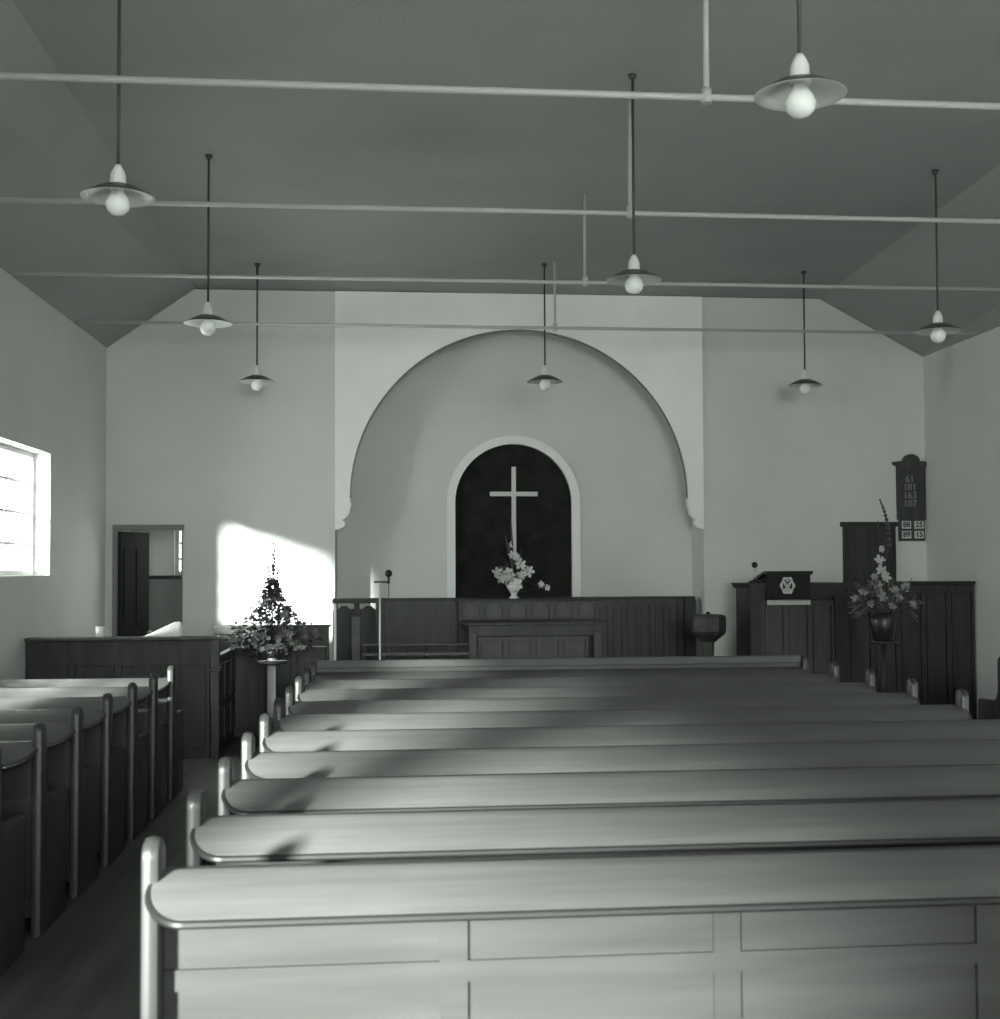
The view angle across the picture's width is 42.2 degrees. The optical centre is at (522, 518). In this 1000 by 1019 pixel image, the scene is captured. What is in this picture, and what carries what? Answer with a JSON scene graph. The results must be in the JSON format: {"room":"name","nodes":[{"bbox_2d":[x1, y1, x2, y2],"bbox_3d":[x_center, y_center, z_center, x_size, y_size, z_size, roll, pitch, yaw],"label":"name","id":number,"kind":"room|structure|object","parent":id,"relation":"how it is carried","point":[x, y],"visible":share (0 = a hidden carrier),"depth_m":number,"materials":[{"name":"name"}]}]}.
{"room":"church","nodes":[
{"label":"church","id":0,"kind":"room"},
{"bbox_2d":[0,268,106,679],"bbox_3d":[-4.154,-0.239,4.786,0.350,4.470,22.300,0,-2,-6],"label":"wall","id":1,"kind":"structure","parent":0,"point":[53,373],"depth_m":13.18,"materials":[{"name":"paint"}]},
{"bbox_2d":[0,443,33,575],"bbox_3d":[-4.859,-0.096,11.825,0.080,1.230,2.550,0,-2,-6],"label":"window","id":2,"kind":"structure","parent":1,"relation":"in","point":[28,482],"depth_m":12.88,"materials":[{"name":"grey paint"}]},
{"bbox_2d":[123,518,698,655],"bbox_3d":[-1.607,-0.230,17.296,7.825,5.350,2.100,0,-2,-6],"label":"wall","id":3,"kind":"structure","parent":0,"point":[161,542],"depth_m":17.79,"materials":[{"name":"paint"}]},
{"bbox_2d":[149,579,180,631],"bbox_3d":[-4.255,1.651,17.817,2.250,1.655,0.015,0,-2,-6],"label":"wainscoting","id":4,"kind":"structure","parent":3,"relation":"attached to","point":[164,594],"depth_m":17.76,"materials":[{"name":"grey paint"}]},
{"bbox_2d":[149,575,180,578],"bbox_3d":[-4.258,0.799,17.839,2.250,0.050,0.035,0,-2,-6],"label":"trim","id":5,"kind":"structure","parent":3,"relation":"attached to","point":[168,576],"depth_m":17.76,"materials":[{"name":"black wood"}]},
{"bbox_2d":[175,530,181,574],"bbox_3d":[-4.074,0.443,17.988,1.454,0.660,0.080,0,-2,-6],"label":"window","id":6,"kind":"structure","parent":3,"relation":"in","point":[177,532],"depth_m":17.88,"materials":[{"name":"grey paint"}]},
{"bbox_2d":[0,719,977,1018],"bbox_3d":[0.988,2.114,6.551,10.920,0.150,25.000,0,-2,-6],"label":"floor","id":7,"kind":"structure","parent":0,"point":[85,964],"depth_m":6.27,"materials":[{"name":"grey wood"}]},
{"bbox_2d":[0,746,24,975],"bbox_3d":[-3.168,1.504,5.677,1.740,1.043,0.687,0,-2,-6],"label":"pew","id":8,"kind":"object","parent":7,"relation":"on","point":[12,829],"visible":1,"depth_m":5.86,"materials":[{"name":"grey wood"}]},
{"bbox_2d":[0,722,65,937],"bbox_3d":[-3.240,1.532,6.423,1.740,1.043,0.687,0,-2,-6],"label":"pew","id":9,"kind":"object","parent":7,"relation":"on","point":[25,791],"visible":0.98,"depth_m":6.43,"materials":[{"name":"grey wood"}]},
{"bbox_2d":[0,706,98,898],"bbox_3d":[-3.312,1.560,7.169,1.740,1.043,0.687,0,-2,-6],"label":"pew","id":10,"kind":"object","parent":7,"relation":"on","point":[66,769],"visible":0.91,"depth_m":7.17,"materials":[{"name":"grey wood"}]},
{"bbox_2d":[0,693,125,866],"bbox_3d":[-3.384,1.587,7.915,1.740,1.043,0.687,0,-2,-6],"label":"pew","id":11,"kind":"object","parent":7,"relation":"on","point":[99,751],"visible":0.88,"depth_m":7.88,"materials":[{"name":"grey wood"}]},
{"bbox_2d":[0,682,147,840],"bbox_3d":[-3.456,1.615,8.661,1.740,1.043,0.687,0,-2,-6],"label":"pew","id":12,"kind":"object","parent":7,"relation":"on","point":[125,708],"visible":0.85,"depth_m":8.61,"materials":[{"name":"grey wood"}]},
{"bbox_2d":[0,673,166,818],"bbox_3d":[-3.528,1.643,9.407,1.740,1.043,0.687,0,-2,-6],"label":"pew","id":13,"kind":"object","parent":7,"relation":"on","point":[148,722],"visible":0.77,"depth_m":9.35,"materials":[{"name":"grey wood"}]},
{"bbox_2d":[0,665,182,800],"bbox_3d":[-3.600,1.671,10.153,1.740,1.043,0.687,0,-2,-6],"label":"pew","id":14,"kind":"object","parent":7,"relation":"on","point":[167,711],"visible":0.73,"depth_m":10.10,"materials":[{"name":"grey wood"}]},
{"bbox_2d":[24,636,236,758],"bbox_3d":[-3.838,1.720,12.959,1.805,1.155,1.555,0,-2,-6],"label":"wooden partition","id":15,"kind":"object","parent":7,"relation":"on","point":[205,675],"visible":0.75,"depth_m":12.28,"materials":[{"name":"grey wood"}]},
{"bbox_2d":[96,626,107,636],"bbox_3d":[-3.982,1.066,12.263,0.113,0.100,0.079,0,-2,-6],"label":"mug","id":16,"kind":"object","parent":15,"relation":"on","point":[99,629],"visible":1,"depth_m":12.23,"materials":[{"name":"white ceramic"}]},
{"bbox_2d":[116,676,166,677],"bbox_3d":[-3.601,1.627,12.236,0.460,0.285,0.045,0,-2,-6],"label":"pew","id":17,"kind":"object","parent":15,"relation":"attached to","point":[116,676],"depth_m":12.22,"materials":[{"name":"grey wood"}]},
{"bbox_2d":[142,622,182,636],"bbox_3d":[-3.430,1.046,12.337,0.363,0.138,0.140,0,-2,-6],"label":"folded cloth","id":18,"kind":"object","parent":15,"relation":"on","point":[175,628],"visible":1,"depth_m":12.29,"materials":[{"name":"white fabric"}]},
{"bbox_2d":[255,660,286,752],"bbox_3d":[-2.471,1.841,12.762,0.300,0.885,0.300,0,-2,-6],"label":"stand","id":19,"kind":"object","parent":7,"relation":"on","point":[271,665],"visible":0.67,"depth_m":12.73,"materials":[{"name":"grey wood"}]},
{"bbox_2d":[267,644,277,660],"bbox_3d":[-2.473,1.317,12.782,0.127,0.165,0.127,0,-2,-6],"label":"vase","id":20,"kind":"object","parent":19,"relation":"on","point":[276,648],"visible":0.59,"depth_m":12.74,"materials":[{"name":"white ceramic"}]},
{"bbox_2d":[224,540,322,658],"bbox_3d":[-2.497,0.796,12.806,0.998,1.173,0.841,-1,-2,10],"label":"flower arrangement","id":21,"kind":"object","parent":20,"relation":"in","point":[269,602],"visible":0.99,"depth_m":12.73,"materials":[{"name":"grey plant"}]},
{"bbox_2d":[212,624,330,736],"bbox_3d":[-2.805,1.764,14.296,1.320,1.155,0.890,0,-2,-6],"label":"wooden partition","id":22,"kind":"object","parent":7,"relation":"on","point":[251,677],"visible":0.39,"depth_m":13.90,"materials":[{"name":"brown wood"}]},
{"bbox_2d":[333,606,353,659],"bbox_3d":[-2.126,1.707,15.465,0.284,1.349,0.400,0,-2,-6],"label":"chair","id":23,"kind":"object","parent":7,"relation":"on","point":[345,614],"visible":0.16,"depth_m":15.28,"materials":[{"name":"black wood"}]},
{"bbox_2d":[332,598,378,659],"bbox_3d":[-1.889,1.629,14.736,0.536,1.449,0.400,0,-2,-6],"label":"desk","id":24,"kind":"object","parent":7,"relation":"on","point":[356,619],"visible":0.45,"depth_m":14.71,"materials":[{"name":"black wood"}]},
{"bbox_2d":[359,606,375,659],"bbox_3d":[-1.841,1.707,15.492,0.284,1.349,0.400,0,-2,-6],"label":"chair","id":25,"kind":"object","parent":7,"relation":"on","point":[368,613],"visible":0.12,"depth_m":15.31,"materials":[{"name":"black wood"}]},
{"bbox_2d":[374,570,391,659],"bbox_3d":[-1.535,1.433,13.923,0.278,1.778,0.278,0,-2,-6],"label":"microphone stand","id":26,"kind":"object","parent":7,"relation":"on","point":[388,573],"visible":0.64,"depth_m":13.94,"materials":[{"name":"silver metal"}]},
{"bbox_2d":[362,642,468,659],"bbox_3d":[-1.177,1.844,14.174,1.158,0.972,0.160,0,-2,-6],"label":"rail","id":27,"kind":"object","parent":7,"relation":"on","point":[384,653],"visible":0.31,"depth_m":14.15,"materials":[{"name":"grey wood"}]},
{"bbox_2d":[455,598,600,658],"bbox_3d":[0.064,1.686,16.009,1.800,1.412,0.240,0,-2,-6],"label":"shelf","id":28,"kind":"object","parent":7,"relation":"on","point":[468,608],"visible":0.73,"depth_m":15.94,"materials":[{"name":"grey wood"}]},
{"bbox_2d":[506,585,519,598],"bbox_3d":[-0.111,0.893,15.961,0.198,0.170,0.198,0,-2,-6],"label":"vase","id":29,"kind":"object","parent":28,"relation":"on","point":[513,593],"visible":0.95,"depth_m":15.92,"materials":[{"name":"white ceramic"}]},
{"bbox_2d":[492,523,549,591],"bbox_3d":[-0.018,0.461,15.953,0.755,0.900,0.218,0,-2,-6],"label":"flower arrangement","id":30,"kind":"object","parent":29,"relation":"in","point":[511,578],"visible":1,"depth_m":15.92,"materials":[{"name":"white plant"}]},
{"bbox_2d":[461,619,605,658],"bbox_3d":[0.113,1.788,15.376,1.657,1.161,0.700,0,-2,-6],"label":"table","id":31,"kind":"object","parent":7,"relation":"on","point":[502,638],"visible":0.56,"depth_m":15.11,"materials":[{"name":"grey wood"}]},
{"bbox_2d":[381,596,695,659],"bbox_3d":[0.207,1.688,16.198,3.956,1.420,0.130,0,-2,-6],"label":"wood paneling","id":32,"kind":"structure","parent":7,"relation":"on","point":[636,626],"depth_m":16.30,"materials":[{"name":"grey wood"}]},
{"bbox_2d":[310,655,807,679],"bbox_3d":[0.328,1.680,10.896,4.177,1.043,0.687,0,-2,-6],"label":"pew","id":33,"kind":"object","parent":7,"relation":"on","point":[761,664],"visible":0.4,"depth_m":10.79,"materials":[{"name":"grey wood"}]},
{"bbox_2d":[140,836,999,1018],"bbox_3d":[0.999,1.420,3.941,4.177,1.043,0.687,0,-2,-6],"label":"pew","id":34,"kind":"object","parent":7,"relation":"on","point":[902,932],"visible":1,"depth_m":3.75,"materials":[{"name":"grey wood"}]},
{"bbox_2d":[303,661,839,689],"bbox_3d":[0.403,1.651,10.123,4.177,1.043,0.687,0,-2,-6],"label":"pew","id":35,"kind":"object","parent":7,"relation":"on","point":[833,677],"visible":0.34,"depth_m":9.97,"materials":[{"name":"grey wood"}]},
{"bbox_2d":[295,669,876,700],"bbox_3d":[0.477,1.622,9.351,4.177,1.043,0.687,0,-2,-6],"label":"pew","id":36,"kind":"object","parent":7,"relation":"on","point":[868,686],"visible":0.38,"depth_m":9.19,"materials":[{"name":"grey wood"}]},
{"bbox_2d":[186,789,999,865],"bbox_3d":[0.924,1.449,4.713,4.177,1.043,0.687,0,-2,-6],"label":"pew","id":37,"kind":"object","parent":7,"relation":"on","point":[211,840],"visible":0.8,"depth_m":4.44,"materials":[{"name":"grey wood"}]},
{"bbox_2d":[285,678,919,714],"bbox_3d":[0.552,1.593,8.578,4.177,1.043,0.687,0,-2,-6],"label":"pew","id":38,"kind":"object","parent":7,"relation":"on","point":[292,707],"visible":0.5,"depth_m":8.41,"materials":[{"name":"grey wood"}]},
{"bbox_2d":[218,756,999,814],"bbox_3d":[0.850,1.478,5.486,4.177,1.043,0.687,0,-2,-6],"label":"pew","id":39,"kind":"object","parent":7,"relation":"on","point":[821,784],"visible":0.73,"depth_m":5.23,"materials":[{"name":"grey wood"}]},
{"bbox_2d":[241,732,999,778],"bbox_3d":[0.775,1.507,6.259,4.177,1.043,0.687,0,-2,-6],"label":"pew","id":40,"kind":"object","parent":7,"relation":"on","point":[517,760],"visible":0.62,"depth_m":6.03,"materials":[{"name":"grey wood"}]},
{"bbox_2d":[273,689,971,730],"bbox_3d":[0.626,1.565,7.805,4.177,1.043,0.687,0,-2,-6],"label":"pew","id":41,"kind":"object","parent":7,"relation":"on","point":[960,710],"visible":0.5,"depth_m":7.63,"materials":[{"name":"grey wood"}]},
{"bbox_2d":[259,713,999,751],"bbox_3d":[0.701,1.536,7.032,4.177,1.043,0.687,0,-2,-6],"label":"pew","id":42,"kind":"object","parent":7,"relation":"on","point":[623,735],"visible":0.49,"depth_m":6.84,"materials":[{"name":"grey wood"}]},
{"bbox_2d":[690,612,725,655],"bbox_3d":[2.120,1.697,14.819,0.379,1.282,0.379,0,-2,-6],"label":"baptismal font","id":43,"kind":"object","parent":7,"relation":"on","point":[708,628],"visible":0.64,"depth_m":14.71,"materials":[{"name":"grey wood"}]},
{"bbox_2d":[690,615,725,641],"bbox_3d":[2.118,1.251,14.835,0.379,0.300,0.379,0,-2,-6],"label":"bowl","id":44,"kind":"object","parent":43,"relation":"on","point":[706,628],"depth_m":14.69,"materials":[{"name":"brown wood"}]},
{"bbox_2d":[731,582,848,681],"bbox_3d":[3.116,1.545,15.142,1.190,1.600,0.760,0,-2,-6],"label":"pulpit","id":45,"kind":"object","parent":7,"relation":"on","point":[817,631],"visible":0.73,"depth_m":14.85,"materials":[{"name":"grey wood"}]},
{"bbox_2d":[748,562,760,582],"bbox_3d":[2.655,0.614,14.861,0.148,0.245,0.148,0,-2,-6],"label":"desk microphone","id":46,"kind":"object","parent":45,"relation":"on","point":[754,564],"visible":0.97,"depth_m":14.84,"materials":[{"name":"black metal"}]},
{"bbox_2d":[754,571,812,582],"bbox_3d":[3.001,0.670,14.983,0.574,0.139,0.440,0,-2,-6],"label":"lectern top","id":47,"kind":"object","parent":45,"relation":"on","point":[762,576],"visible":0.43,"depth_m":14.83,"materials":[{"name":"black wood"}]},
{"bbox_2d":[767,572,810,604],"bbox_3d":[3.020,0.788,14.734,0.506,0.374,0.038,0,-2,-6],"label":"pulpit cloth","id":48,"kind":"object","parent":45,"relation":"attached to","point":[783,588],"visible":1,"depth_m":14.73,"materials":[{"name":"black fabric"}]},
{"bbox_2d":[869,640,898,692],"bbox_3d":[3.442,1.696,12.296,0.373,1.072,0.352,0,-2,-6],"label":"stand","id":49,"kind":"object","parent":7,"relation":"on","point":[883,643],"visible":0.4,"depth_m":12.32,"materials":[{"name":"black wood"}]},
{"bbox_2d":[870,612,895,640],"bbox_3d":[3.433,1.027,12.357,0.238,0.270,0.238,0,-2,-6],"label":"vase","id":50,"kind":"object","parent":49,"relation":"on","point":[883,625],"visible":1,"depth_m":12.27,"materials":[{"name":"black ceramic"}]},
{"bbox_2d":[846,499,925,620],"bbox_3d":[3.426,0.417,12.388,0.812,1.217,0.403,0,-2,-6],"label":"flower arrangement","id":51,"kind":"object","parent":50,"relation":"in","point":[878,584],"visible":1,"depth_m":12.32,"materials":[{"name":"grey plant"}]},
{"bbox_2d":[842,581,975,719],"bbox_3d":[4.498,1.531,15.085,1.550,1.610,0.140,0,-2,-6],"label":"screen","id":52,"kind":"object","parent":7,"relation":"on","point":[937,650],"visible":0.68,"depth_m":15.08,"materials":[{"name":"brown wood"}]},
{"bbox_2d":[978,657,999,719],"bbox_3d":[4.806,1.659,10.904,1.740,1.043,0.687,0,-2,-6],"label":"pew","id":53,"kind":"object","parent":7,"relation":"on","point":[987,708],"visible":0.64,"depth_m":10.89,"materials":[{"name":"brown wood"}]},
{"bbox_2d":[0,0,999,356],"bbox_3d":[1.109,-3.348,5.234,10.920,1.728,22.650,0,-2,-6],"label":"ceiling","id":54,"kind":"structure","parent":0,"point":[58,139],"depth_m":10.97,"materials":[{"name":"paint"}]},
{"bbox_2d":[80,0,155,215],"bbox_3d":[-2.294,-2.562,7.363,0.408,1.697,0.408,0,-2,-6],"label":"pendant lamp","id":55,"kind":"object","parent":54,"relation":"hanging from","point":[118,196],"visible":1,"depth_m":7.34,"materials":[{"name":"grey metal"}]},
{"bbox_2d":[183,154,231,335],"bbox_3d":[-2.706,-2.355,11.155,0.408,1.567,0.408,0,-2,-6],"label":"pendant lamp","id":56,"kind":"object","parent":54,"relation":"hanging from","point":[207,322],"visible":1,"depth_m":11.13,"materials":[{"name":"grey metal"}]},
{"bbox_2d":[238,263,274,390],"bbox_3d":[-3.001,-2.165,14.638,0.408,1.448,0.408,0,-2,-6],"label":"pendant lamp","id":57,"kind":"object","parent":54,"relation":"hanging from","point":[256,380],"visible":1,"depth_m":14.61,"materials":[{"name":"grey metal"}]},
{"bbox_2d":[0,0,999,109],"bbox_3d":[0.896,-2.906,7.444,10.220,1.048,0.061,0,-2,-6],"label":"rod","id":58,"kind":"object","parent":54,"relation":"hanging from","point":[706,97],"visible":1,"depth_m":7.31,"materials":[{"name":"grey paint"}]},
{"bbox_2d":[0,99,999,223],"bbox_3d":[0.661,-2.774,9.879,10.220,0.965,0.055,0,-2,-6],"label":"rod","id":59,"kind":"object","parent":54,"relation":"hanging from","point":[628,213],"visible":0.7,"depth_m":9.81,"materials":[{"name":"grey paint"}]},
{"bbox_2d":[10,193,999,290],"bbox_3d":[0.430,-2.643,12.275,10.220,0.883,0.052,0,-2,-6],"label":"rod","id":60,"kind":"object","parent":54,"relation":"hanging from","point":[584,282],"visible":1,"depth_m":12.19,"materials":[{"name":"grey paint"}]},
{"bbox_2d":[74,260,978,334],"bbox_3d":[0.205,-2.517,14.601,10.220,0.803,0.049,0,-2,-6],"label":"rod","id":61,"kind":"object","parent":54,"relation":"hanging from","point":[554,327],"visible":1,"depth_m":14.58,"materials":[{"name":"grey paint"}]},
{"bbox_2d":[527,263,562,390],"bbox_3d":[0.247,-2.180,14.744,0.408,1.455,0.408,0,-2,-6],"label":"pendant lamp","id":62,"kind":"object","parent":54,"relation":"hanging from","point":[544,380],"visible":1,"depth_m":14.71,"materials":[{"name":"grey metal"}]},
{"bbox_2d":[606,73,661,293],"bbox_3d":[0.812,-2.464,9.546,0.408,1.633,0.408,0,-2,-6],"label":"pendant lamp","id":63,"kind":"object","parent":54,"relation":"hanging from","point":[634,278],"visible":1,"depth_m":9.53,"materials":[{"name":"grey metal"}]},
{"bbox_2d":[754,0,846,118],"bbox_3d":[1.234,-2.667,5.819,0.408,1.761,0.408,0,-2,-6],"label":"pendant lamp","id":64,"kind":"object","parent":54,"relation":"hanging from","point":[798,94],"visible":1,"depth_m":5.78,"materials":[{"name":"grey metal"}]},
{"bbox_2d":[787,271,822,394],"bbox_3d":[3.290,-2.177,15.165,0.408,1.451,0.408,0,-2,-6],"label":"pendant lamp","id":65,"kind":"object","parent":54,"relation":"hanging from","point":[804,384],"visible":1,"depth_m":15.13,"materials":[{"name":"grey metal"}]},
{"bbox_2d":[914,169,961,342],"bbox_3d":[3.730,-2.367,11.692,0.408,1.570,0.408,0,-2,-6],"label":"pendant lamp","id":66,"kind":"object","parent":54,"relation":"hanging from","point":[937,330],"visible":1,"depth_m":11.67,"materials":[{"name":"grey metal"}]},
{"bbox_2d":[337,331,691,609],"bbox_3d":[-0.095,-0.151,16.906,4.890,5.150,0.300,0,-2,-6],"label":"wall","id":67,"kind":"structure","parent":0,"point":[621,452],"depth_m":16.81,"materials":[{"name":"paint"}]},
{"bbox_2d":[455,445,571,597],"bbox_3d":[-0.138,0.100,16.933,1.616,2.250,0.220,0,-2,-6],"label":"wall niche","id":68,"kind":"object","parent":67,"relation":"in","point":[483,521],"visible":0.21,"depth_m":16.83,"materials":[{"name":"paint"}]},
{"bbox_2d":[490,467,537,554],"bbox_3d":[-0.119,-0.103,16.812,0.620,1.148,0.031,0,-2,-6],"label":"cross","id":69,"kind":"object","parent":68,"relation":"attached to","point":[513,493],"visible":0.84,"depth_m":16.80,"materials":[{"name":"grey wood"}]},
{"bbox_2d":[447,436,580,597],"bbox_3d":[-0.118,0.070,16.732,1.726,2.295,0.045,0,-2,-6],"label":"trim","id":70,"kind":"structure","parent":67,"relation":"attached to","point":[555,456],"depth_m":16.75,"materials":[{"name":"paint"}]},
{"bbox_2d":[105,289,926,659],"bbox_3d":[0.050,-0.202,16.234,10.220,5.200,0.330,0,-2,-6],"label":"wall","id":71,"kind":"structure","parent":0,"point":[192,445],"depth_m":16.01,"materials":[{"name":"paint"}]},
{"bbox_2d":[117,531,151,636],"bbox_3d":[-4.759,1.281,15.941,0.118,2.240,0.710,-1,-2,11],"label":"door","id":72,"kind":"structure","parent":71,"relation":"in","point":[133,547],"depth_m":15.90,"materials":[{"name":"paint"}]},
{"bbox_2d":[112,525,183,636],"bbox_3d":[-4.507,1.232,15.587,0.840,2.330,0.035,0,-2,-6],"label":"trim","id":73,"kind":"structure","parent":71,"relation":"attached to","point":[115,528],"depth_m":15.58,"materials":[{"name":"grey wood"}]},
{"bbox_2d":[335,503,351,529],"bbox_3d":[-2.200,-0.028,15.899,0.206,0.330,0.110,0,-2,-6],"label":"trim","id":74,"kind":"structure","parent":71,"relation":"attached to","point":[342,510],"depth_m":15.84,"materials":[{"name":"paint"}]},
{"bbox_2d":[341,319,695,471],"bbox_3d":[-0.033,-1.540,16.108,4.420,1.903,0.008,0,-2,-6],"label":"trim","id":75,"kind":"structure","parent":71,"relation":"attached to","point":[502,319],"depth_m":16.13,"materials":[{"name":"paint"}]},
{"bbox_2d":[350,329,687,497],"bbox_3d":[-0.034,-1.307,16.121,4.204,2.102,0.060,0,-2,-6],"label":"trim","id":76,"kind":"structure","parent":71,"relation":"attached to","point":[536,331],"depth_m":16.18,"materials":[{"name":"grey paint"}]},
{"bbox_2d":[686,503,703,529],"bbox_3d":[2.164,-0.033,16.321,0.206,0.330,0.110,0,-2,-6],"label":"trim","id":77,"kind":"structure","parent":71,"relation":"attached to","point":[695,510],"depth_m":16.27,"materials":[{"name":"paint"}]},
{"bbox_2d":[840,522,897,581],"bbox_3d":[4.405,1.211,16.412,0.740,2.350,0.105,0,-2,-6],"label":"door","id":78,"kind":"structure","parent":71,"relation":"in","point":[861,540],"depth_m":16.45,"materials":[{"name":"black wood"}]},
{"bbox_2d":[892,454,926,540],"bbox_3d":[4.955,-0.274,16.546,0.479,1.109,0.055,0,-2,-6],"label":"hymn board","id":79,"kind":"object","parent":71,"relation":"attached to","point":[910,472],"visible":1,"depth_m":16.54,"materials":[{"name":"brown wood"}]},
{"bbox_2d":[923,326,999,718],"bbox_3d":[6.367,-0.251,5.801,0.350,4.470,22.300,0,-2,-6],"label":"wall","id":80,"kind":"structure","parent":0,"point":[962,379],"depth_m":15.34,"materials":[{"name":"paint"}]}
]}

